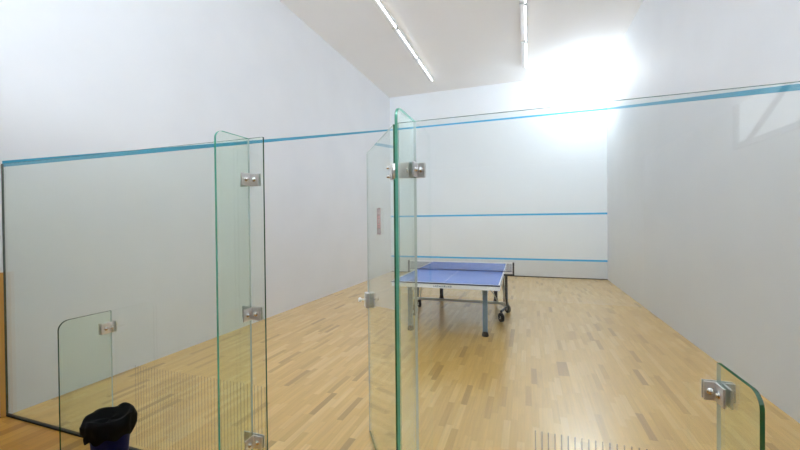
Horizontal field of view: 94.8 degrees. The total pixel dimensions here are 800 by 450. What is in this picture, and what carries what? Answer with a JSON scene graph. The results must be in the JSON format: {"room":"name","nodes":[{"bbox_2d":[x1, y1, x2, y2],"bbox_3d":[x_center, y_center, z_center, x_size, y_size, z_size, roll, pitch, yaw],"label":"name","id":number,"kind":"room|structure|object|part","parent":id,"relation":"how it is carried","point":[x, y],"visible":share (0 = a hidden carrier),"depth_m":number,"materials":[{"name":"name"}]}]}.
{"room":"sports hall","nodes":[
{"label":"sports hall","id":0,"kind":"room"},
{"bbox_2d":[0,0,390,413],"bbox_3d":[-2.917,-1.203,4.688,0.202,5.607,15.697,0,1,19],"label":"wall","id":1,"kind":"structure","parent":0,"point":[129,234],"depth_m":4.48,"materials":[{"name":"white paint"}]},
{"bbox_2d":[0,272,5,417],"bbox_3d":[-3.348,1.010,3.091,0.012,1.220,0.033,0,1,19],"label":"trim","id":2,"kind":"structure","parent":1,"relation":"attached to","point":[2,336],"depth_m":3.09,"materials":[{"name":"brown wood"}]},
{"bbox_2d":[0,272,799,449],"bbox_3d":[0.129,1.631,3.663,6.595,0.100,15.697,0,1,19],"label":"floor","id":3,"kind":"structure","parent":0,"point":[574,364],"depth_m":3.62,"materials":[{"name":"brown wood"}]},
{"bbox_2d":[79,402,137,449],"bbox_3d":[-1.857,1.405,2.357,0.294,0.415,0.280,0,1,19],"label":"waste bin","id":4,"kind":"object","parent":3,"relation":"on","point":[106,428],"visible":1,"depth_m":2.30,"materials":[{"name":"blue plastic"}]},
{"bbox_2d":[1,81,799,449],"bbox_3d":[-0.424,0.533,2.095,6.195,2.135,0.031,0,1,19],"label":"glass wall","id":5,"kind":"structure","parent":3,"relation":"on","point":[247,434],"depth_m":2.26,"materials":[{"name":"clear glass"}]},
{"bbox_2d":[57,310,113,449],"bbox_3d":[-2.150,1.116,2.528,0.070,0.986,0.320,0,1,19],"label":"glass fin","id":6,"kind":"object","parent":5,"relation":"attached to","point":[107,327],"visible":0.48,"depth_m":2.62,"materials":[{"name":"glass"}]},
{"bbox_3d":[-2.096,0.739,2.691,0.066,0.076,0.005,0,1,19],"label":"backing plate","id":7,"kind":"part","parent":5,"relation":"part of","materials":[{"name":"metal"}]},
{"bbox_2d":[214,131,262,449],"bbox_3d":[-0.927,0.537,2.129,0.084,2.128,0.254,0,1,19],"label":"glass fin","id":8,"kind":"object","parent":5,"relation":"attached to","point":[248,179],"visible":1,"depth_m":2.22,"materials":[{"name":"glass"}]},
{"bbox_3d":[-0.921,-0.276,2.268,0.154,0.076,0.005,0,1,19],"label":"backing plate","id":9,"kind":"part","parent":5,"relation":"part of","materials":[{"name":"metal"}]},
{"bbox_3d":[-0.913,0.542,2.276,0.154,0.076,0.005,0,1,19],"label":"backing plate","id":10,"kind":"part","parent":5,"relation":"part of","materials":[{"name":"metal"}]},
{"bbox_3d":[-0.905,1.329,2.283,0.154,0.076,0.005,0,1,19],"label":"backing plate","id":11,"kind":"part","parent":5,"relation":"part of","materials":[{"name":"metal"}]},
{"bbox_2d":[358,124,397,449],"bbox_3d":[-0.153,0.521,2.378,0.114,2.125,0.885,-1,1,-15],"label":"door","id":12,"kind":"structure","parent":5,"relation":"in","point":[369,299],"depth_m":2.31,"materials":[{"name":"glass"}]},
{"bbox_2d":[377,209,379,232],"bbox_3d":[-0.137,-0.025,2.366,0.001,0.156,0.100,-1,1,-15],"label":"print","id":13,"kind":"object","parent":12,"relation":"attached to","point":[378,210],"depth_m":2.37,"materials":[{"name":"pink"}]},
{"bbox_3d":[0.021,-0.287,1.930,0.054,0.080,0.031,0,1,19],"label":"hinge plate","id":14,"kind":"part","parent":5,"relation":"part of","materials":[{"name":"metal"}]},
{"bbox_2d":[395,108,424,449],"bbox_3d":[0.039,0.531,1.776,0.104,2.128,0.284,0,1,19],"label":"glass fin","id":15,"kind":"object","parent":5,"relation":"attached to","point":[415,170],"visible":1,"depth_m":1.84,"materials":[{"name":"glass"}]},
{"bbox_3d":[1.298,0.675,1.507,0.104,0.076,0.005,0,1,19],"label":"backing plate","id":16,"kind":"part","parent":5,"relation":"part of","materials":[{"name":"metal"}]},
{"bbox_2d":[703,363,764,449],"bbox_3d":[1.248,1.074,1.357,0.104,1.028,0.294,0,1,19],"label":"glass fin","id":17,"kind":"object","parent":5,"relation":"attached to","point":[724,394],"visible":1,"depth_m":1.45,"materials":[{"name":"glass"}]},
{"bbox_2d":[391,260,513,336],"bbox_3d":[1.024,1.087,6.385,1.838,0.918,2.740,0,1,18],"label":"table","id":18,"kind":"object","parent":3,"relation":"on","point":[484,276],"visible":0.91,"depth_m":5.85,"materials":[{"name":"blue wood"}]},
{"bbox_3d":[0.156,1.216,5.488,0.066,0.605,0.052,0,1,18],"label":"leg","id":19,"kind":"part","parent":18,"relation":"part of","materials":[{"name":"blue metal"}]},
{"bbox_3d":[1.022,0.779,6.382,1.760,0.011,0.006,0,1,18],"label":"net cord","id":20,"kind":"part","parent":18,"relation":"part of","materials":[{"name":"fabric"}]},
{"bbox_3d":[1.192,1.209,5.147,0.066,0.605,0.052,0,1,18],"label":"leg","id":21,"kind":"part","parent":18,"relation":"part of","materials":[{"name":"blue metal"}]},
{"bbox_3d":[1.761,1.119,6.140,0.072,0.555,0.630,0,1,26],"label":"trolley frame","id":22,"kind":"part","parent":18,"relation":"part of","materials":[{"name":"grey metal"}]},
{"bbox_3d":[1.816,0.737,6.120,0.164,0.228,0.032,0,1,18],"label":"net post","id":23,"kind":"part","parent":18,"relation":"part of","materials":[{"name":"black plastic"}]},
{"bbox_2d":[280,0,642,97],"bbox_3d":[0.073,-4.126,3.608,6.595,0.200,15.697,0,1,19],"label":"ceiling","id":24,"kind":"structure","parent":0,"point":[461,44],"depth_m":7.98,"materials":[{"name":"white paint"}]},
{"bbox_2d":[372,0,396,28],"bbox_3d":[-0.357,-4.009,6.769,0.132,0.086,1.480,0,1,19],"label":"ceiling light","id":25,"kind":"object","parent":24,"relation":"attached to","point":[378,3],"visible":1,"depth_m":6.96,"materials":[{"name":"white plastic"}]},
{"bbox_2d":[392,25,417,59],"bbox_3d":[0.137,-4.027,8.185,0.132,0.086,1.480,0,1,19],"label":"ceiling light","id":26,"kind":"object","parent":24,"relation":"attached to","point":[399,33],"visible":0.91,"depth_m":8.09,"materials":[{"name":"white plastic"}]},
{"bbox_2d":[414,56,432,81],"bbox_3d":[0.631,-4.045,9.601,0.132,0.086,1.480,0,1,19],"label":"ceiling light","id":27,"kind":"object","parent":24,"relation":"attached to","point":[418,61],"visible":0.93,"depth_m":9.52,"materials":[{"name":"white plastic"}]},
{"bbox_2d":[519,1,526,41],"bbox_3d":[2.479,-4.042,7.369,0.132,0.086,1.480,0,1,19],"label":"ceiling light","id":28,"kind":"object","parent":24,"relation":"attached to","point":[523,7],"visible":0.95,"depth_m":7.25,"materials":[{"name":"white plastic"}]},
{"bbox_2d":[521,41,526,68],"bbox_3d":[2.972,-4.060,8.785,0.132,0.086,1.480,0,1,19],"label":"ceiling light","id":29,"kind":"object","parent":24,"relation":"attached to","point":[523,43],"visible":0.94,"depth_m":8.69,"materials":[{"name":"white plastic"}]},
{"bbox_2d":[390,70,607,261],"bbox_3d":[2.651,-1.317,10.951,6.195,5.607,0.202,0,1,19],"label":"wall","id":30,"kind":"structure","parent":0,"point":[526,184],"depth_m":10.66,"materials":[{"name":"white paint"}]},
{"bbox_2d":[391,257,607,278],"bbox_3d":[2.640,1.239,10.871,6.193,0.453,0.021,0,1,19],"label":"trim","id":31,"kind":"structure","parent":30,"relation":"attached to","point":[569,269],"depth_m":10.36,"materials":[{"name":"white paint"}]},
{"bbox_2d":[391,271,607,279],"bbox_3d":[2.642,1.477,10.871,6.193,0.022,0.025,0,1,19],"label":"baseboard","id":32,"kind":"structure","parent":30,"relation":"attached to","point":[391,271],"depth_m":10.25,"materials":[{"name":"grey"}]},
{"bbox_2d":[607,0,799,422],"bbox_3d":[3.120,-1.242,2.583,0.202,5.607,15.697,0,1,19],"label":"wall","id":33,"kind":"structure","parent":0,"point":[703,188],"depth_m":4.20,"materials":[{"name":"white paint"}]}
]}

